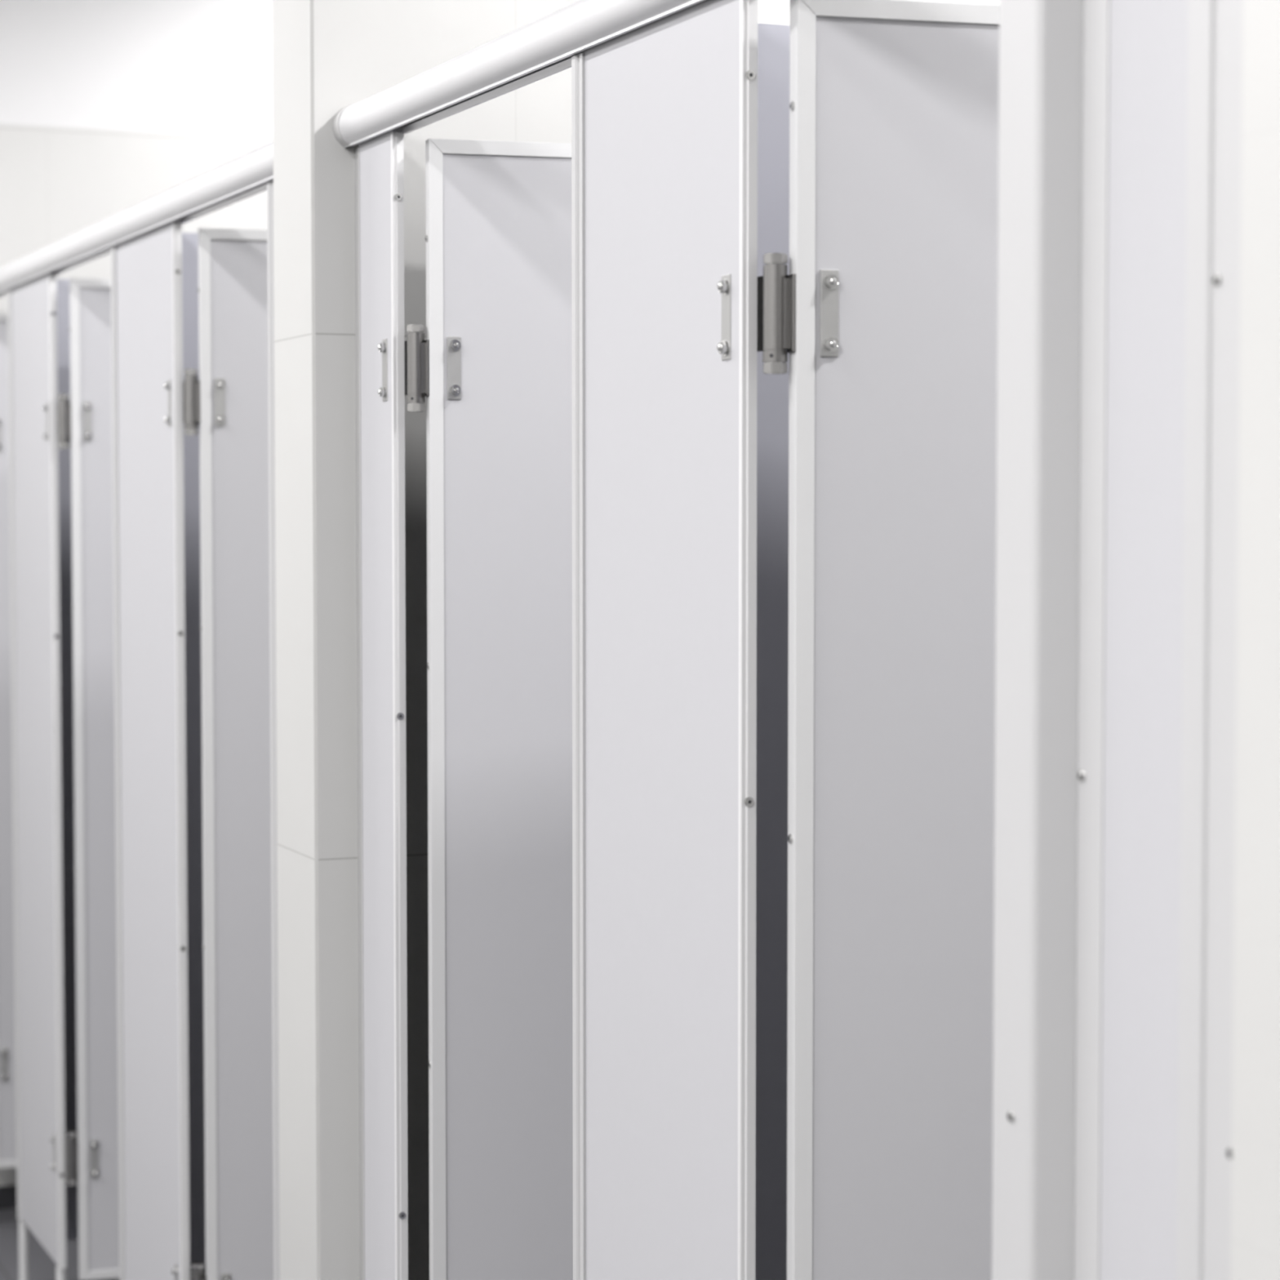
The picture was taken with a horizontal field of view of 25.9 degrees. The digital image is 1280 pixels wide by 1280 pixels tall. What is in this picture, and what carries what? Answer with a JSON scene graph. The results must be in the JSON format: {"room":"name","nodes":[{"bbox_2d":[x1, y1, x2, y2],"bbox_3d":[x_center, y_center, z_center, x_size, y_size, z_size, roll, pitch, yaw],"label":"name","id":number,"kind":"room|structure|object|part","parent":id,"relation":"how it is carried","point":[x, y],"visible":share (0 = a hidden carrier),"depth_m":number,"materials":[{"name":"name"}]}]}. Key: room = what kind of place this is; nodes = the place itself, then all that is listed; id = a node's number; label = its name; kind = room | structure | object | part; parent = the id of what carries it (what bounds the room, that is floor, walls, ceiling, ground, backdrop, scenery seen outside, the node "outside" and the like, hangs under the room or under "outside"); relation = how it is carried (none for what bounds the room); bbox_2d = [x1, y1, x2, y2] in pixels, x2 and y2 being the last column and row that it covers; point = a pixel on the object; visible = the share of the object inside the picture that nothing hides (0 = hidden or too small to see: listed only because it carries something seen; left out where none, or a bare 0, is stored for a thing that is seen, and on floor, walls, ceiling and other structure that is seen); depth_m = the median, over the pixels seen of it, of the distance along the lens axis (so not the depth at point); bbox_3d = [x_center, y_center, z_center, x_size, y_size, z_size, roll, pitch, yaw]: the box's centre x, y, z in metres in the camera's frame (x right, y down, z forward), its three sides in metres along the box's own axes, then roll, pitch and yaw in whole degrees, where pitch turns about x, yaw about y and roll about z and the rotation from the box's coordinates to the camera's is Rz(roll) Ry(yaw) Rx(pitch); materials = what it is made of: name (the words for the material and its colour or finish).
{"room":"public restroom","nodes":[
{"label":"public restroom","id":0,"kind":"room"},
{"bbox_2d":[0,1208,119,1279],"bbox_3d":[-0.594,1.503,2.339,5.300,0.100,8.040,-1,3,-23],"label":"floor","id":1,"kind":"structure","parent":0,"point":[42,1266],"depth_m":5.83,"materials":[{"name":"grey tile"}]},
{"bbox_2d":[7,269,66,1279],"bbox_3d":[-1.151,0.312,5.318,0.048,2.004,0.435,-1,3,-23],"label":"panel","id":2,"kind":"object","parent":1,"relation":"on","point":[32,304],"visible":1,"depth_m":5.28,"materials":[{"name":"grey laminate"}]},
{"bbox_3d":[-1.226,1.227,5.539,0.048,0.155,0.048,-1,3,-23],"label":"leg","id":3,"kind":"part","parent":2,"relation":"part of","materials":[{"name":"white metal"}]},
{"bbox_3d":[-1.090,-0.401,5.122,0.002,0.071,0.018,-1,3,-23],"label":"hinge plate","id":4,"kind":"part","parent":2,"relation":"part of","materials":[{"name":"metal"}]},
{"bbox_3d":[-1.090,0.956,5.185,0.002,0.071,0.018,-1,3,-23],"label":"hinge plate","id":5,"kind":"part","parent":2,"relation":"part of","materials":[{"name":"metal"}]},
{"bbox_3d":[-1.077,1.244,5.183,0.048,0.155,0.048,-1,3,-23],"label":"leg","id":6,"kind":"part","parent":2,"relation":"part of","materials":[{"name":"white metal"}]},
{"bbox_2d":[57,278,119,1279],"bbox_3d":[-0.804,0.260,5.168,0.527,1.842,0.038,-1,3,-15],"label":"door","id":7,"kind":"structure","parent":2,"relation":"attached to","point":[93,1158],"depth_m":5.11,"materials":[{"name":"grey laminate"}]},
{"bbox_3d":[-1.007,-0.399,5.073,0.015,0.071,0.002,-1,3,-15],"label":"hinge plate","id":8,"kind":"part","parent":7,"relation":"part of","materials":[{"name":"silver metal"}]},
{"bbox_3d":[-0.793,-0.652,5.127,0.504,0.016,0.020,-1,3,-15],"label":"frame rail","id":9,"kind":"part","parent":7,"relation":"part of","materials":[{"name":"white metal"}]},
{"bbox_3d":[-1.007,0.958,5.136,0.015,0.071,0.002,-1,3,-15],"label":"hinge plate","id":10,"kind":"part","parent":7,"relation":"part of","materials":[{"name":"silver metal"}]},
{"bbox_3d":[-0.793,1.171,5.212,0.504,0.016,0.020,-1,3,-15],"label":"frame rail","id":11,"kind":"part","parent":7,"relation":"part of","materials":[{"name":"white metal"}]},
{"bbox_2d":[56,278,78,1240],"bbox_3d":[-0.274,0.297,5.684,1.886,2.000,0.048,-1,3,-23],"label":"wall","id":12,"kind":"structure","parent":1,"relation":"on","point":[63,285],"depth_m":5.33,"materials":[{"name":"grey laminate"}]},
{"bbox_2d":[111,217,191,1279],"bbox_3d":[-0.778,0.353,4.427,0.048,2.004,0.452,-1,3,-23],"label":"panel","id":13,"kind":"object","parent":1,"relation":"on","point":[148,384],"visible":0.98,"depth_m":4.39,"materials":[{"name":"grey laminate"}]},
{"bbox_3d":[-0.713,-0.359,4.223,0.002,0.071,0.018,-1,3,-23],"label":"hinge plate","id":14,"kind":"part","parent":13,"relation":"part of","materials":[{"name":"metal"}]},
{"bbox_3d":[-0.713,0.997,4.286,0.002,0.071,0.018,-1,3,-23],"label":"hinge plate","id":15,"kind":"part","parent":13,"relation":"part of","materials":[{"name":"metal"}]},
{"bbox_2d":[184,227,273,1279],"bbox_3d":[-0.422,0.301,4.270,0.537,1.842,0.038,-1,3,-15],"label":"door","id":16,"kind":"structure","parent":13,"relation":"attached to","point":[228,402],"depth_m":4.20,"materials":[{"name":"grey laminate"}]},
{"bbox_3d":[-0.630,-0.357,4.174,0.015,0.071,0.002,-1,3,-15],"label":"hinge plate","id":17,"kind":"part","parent":16,"relation":"part of","materials":[{"name":"silver metal"}]},
{"bbox_3d":[-0.630,1.000,4.237,0.015,0.071,0.002,-1,3,-15],"label":"hinge plate","id":18,"kind":"part","parent":16,"relation":"part of","materials":[{"name":"silver metal"}]},
{"bbox_3d":[-0.411,-0.611,4.229,0.514,0.016,0.020,-1,3,-15],"label":"frame rail","id":19,"kind":"part","parent":16,"relation":"part of","materials":[{"name":"white metal"}]},
{"bbox_2d":[182,232,205,1274],"bbox_3d":[0.096,0.338,4.801,1.886,2.000,0.048,-1,3,-23],"label":"wall","id":20,"kind":"structure","parent":1,"relation":"on","point":[189,240],"depth_m":4.45,"materials":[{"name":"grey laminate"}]},
{"bbox_2d":[266,180,279,1279],"bbox_3d":[-0.446,0.390,3.635,0.048,2.004,0.216,-1,3,-23],"label":"panel","id":21,"kind":"object","parent":1,"relation":"on","point":[269,184],"visible":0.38,"depth_m":3.69,"materials":[{"name":"grey laminate"}]},
{"bbox_2d":[354,126,408,1279],"bbox_3d":[-0.309,0.405,3.308,0.048,2.004,0.188,-1,3,-23],"label":"panel","id":22,"kind":"object","parent":1,"relation":"on","point":[380,346],"visible":1,"depth_m":3.26,"materials":[{"name":"grey laminate"}]},
{"bbox_3d":[-0.295,-0.313,3.226,0.002,0.071,0.018,-1,3,-23],"label":"hinge plate","id":23,"kind":"part","parent":22,"relation":"part of","materials":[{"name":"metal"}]},
{"bbox_2d":[406,138,573,1279],"bbox_3d":[-0.003,0.347,3.276,0.542,1.842,0.038,-1,3,-15],"label":"door","id":24,"kind":"structure","parent":22,"relation":"attached to","point":[492,368],"depth_m":3.21,"materials":[{"name":"grey laminate"}]},
{"bbox_3d":[-0.212,-0.311,3.178,0.016,0.071,0.002,-1,3,-15],"label":"hinge plate","id":25,"kind":"part","parent":24,"relation":"part of","materials":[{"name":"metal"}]},
{"bbox_3d":[0.008,-0.565,3.236,0.519,0.016,0.020,-1,3,-15],"label":"frame rail","id":26,"kind":"part","parent":24,"relation":"part of","materials":[{"name":"white metal"}]},
{"bbox_2d":[571,0,764,1279],"bbox_3d":[0.018,0.441,2.530,0.048,2.004,0.406,-1,3,-23],"label":"panel","id":27,"kind":"object","parent":1,"relation":"on","point":[667,290],"visible":1,"depth_m":2.48,"materials":[{"name":"grey laminate"}]},
{"bbox_2d":[332,0,704,148],"bbox_3d":[0.022,-0.574,2.462,0.052,0.051,1.893,-1,3,-23],"label":"rail","id":28,"kind":"object","parent":27,"relation":"on","point":[541,48],"visible":0.89,"depth_m":2.82,"materials":[{"name":"metal"}]},
{"bbox_3d":[0.073,-0.272,2.347,0.002,0.071,0.018,-1,3,-23],"label":"hinge plate","id":29,"kind":"part","parent":27,"relation":"part of","materials":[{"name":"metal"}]},
{"bbox_2d":[762,0,999,1279],"bbox_3d":[0.368,0.388,2.397,0.547,1.842,0.038,-1,3,-15],"label":"door","id":30,"kind":"structure","parent":27,"relation":"attached to","point":[884,314],"depth_m":2.33,"materials":[{"name":"grey laminate"}]},
{"bbox_3d":[0.156,-0.270,2.298,0.016,0.071,0.002,-1,3,-15],"label":"hinge plate","id":31,"kind":"part","parent":30,"relation":"part of","materials":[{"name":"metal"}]},
{"bbox_3d":[0.380,-0.524,2.356,0.524,0.016,0.020,-1,3,-15],"label":"frame rail","id":32,"kind":"part","parent":30,"relation":"part of","materials":[{"name":"white metal"}]},
{"bbox_2d":[755,23,789,1279],"bbox_3d":[0.894,0.426,2.896,1.886,2.000,0.048,-1,3,-23],"label":"wall","id":33,"kind":"structure","parent":1,"relation":"on","point":[773,40],"depth_m":2.55,"materials":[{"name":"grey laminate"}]},
{"bbox_2d":[991,0,1083,1279],"bbox_3d":[0.262,0.478,1.885,0.032,1.990,0.072,-1,3,-23],"label":"post","id":34,"kind":"object","parent":1,"relation":"on","point":[1040,127],"visible":1,"depth_m":1.85,"materials":[{"name":"grey paint"}]},
{"bbox_2d":[1073,0,1243,1279],"bbox_3d":[0.340,0.477,1.760,0.048,2.004,0.261,-1,3,-23],"label":"panel","id":35,"kind":"object","parent":1,"relation":"on","point":[1162,79],"visible":0.86,"depth_m":1.75,"materials":[{"name":"grey laminate"}]},
{"bbox_3d":[-1.471,0.276,6.080,0.048,2.004,0.190,-1,3,-23],"label":"panel","id":36,"kind":"object","parent":1,"relation":"on","visible":0},
{"bbox_2d":[0,312,16,1168],"bbox_3d":[-1.173,0.219,6.042,0.522,1.842,0.038,-1,3,-15],"label":"door","id":37,"kind":"structure","parent":36,"relation":"attached to","point":[7,1020],"depth_m":5.99,"materials":[{"name":"grey laminate"}]},
{"bbox_3d":[-1.374,-0.439,5.948,0.015,0.071,0.002,-1,3,-15],"label":"hinge plate","id":38,"kind":"part","parent":37,"relation":"part of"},
{"bbox_3d":[-1.374,0.917,6.011,0.015,0.071,0.002,-1,3,-15],"label":"hinge plate","id":39,"kind":"part","parent":37,"relation":"part of","materials":[{"name":"silver metal"}]},
{"bbox_3d":[-1.162,-0.693,6.001,0.499,0.016,0.020,-1,3,-15],"label":"frame rail","id":40,"kind":"part","parent":37,"relation":"part of","materials":[{"name":"white metal"}]},
{"bbox_3d":[-1.162,1.131,6.085,0.499,0.016,0.020,-1,3,-15],"label":"frame rail","id":41,"kind":"part","parent":37,"relation":"part of","materials":[{"name":"white metal"}]},
{"bbox_2d":[0,0,273,1186],"bbox_3d":[-2.127,-0.215,5.925,5.300,3.000,0.100,-1,3,-23],"label":"wall","id":42,"kind":"structure","parent":0,"point":[108,107],"depth_m":6.23,"materials":[{"name":"white paint"}]},
{"bbox_2d":[0,1184,17,1209],"bbox_3d":[-0.619,1.232,6.564,1.877,0.050,0.012,-1,3,-23],"label":"baseboard","id":43,"kind":"structure","parent":42,"relation":"attached to","point":[8,1193],"depth_m":6.22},
{"bbox_2d":[272,0,999,1279],"bbox_3d":[0.474,-0.116,3.795,1.949,3.000,0.176,-1,3,-23],"label":"wall","id":44,"kind":"structure","parent":0,"point":[329,56],"depth_m":3.38,"materials":[{"name":"white paint"}]},
{"bbox_2d":[0,141,273,297],"bbox_3d":[-0.959,-0.682,4.801,0.052,0.051,2.833,-1,3,-23],"label":"rail","id":45,"kind":"object","parent":44,"relation":"attached to","point":[245,176],"visible":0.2,"depth_m":4.22,"materials":[{"name":"metal"}]},
{"bbox_2d":[1230,0,1279,1279],"bbox_3d":[1.281,-0.027,1.870,1.949,3.000,0.218,-1,3,-23],"label":"wall","id":46,"kind":"structure","parent":0,"point":[1255,1105],"depth_m":1.57,"materials":[{"name":"white painted plaster"}]}
]}

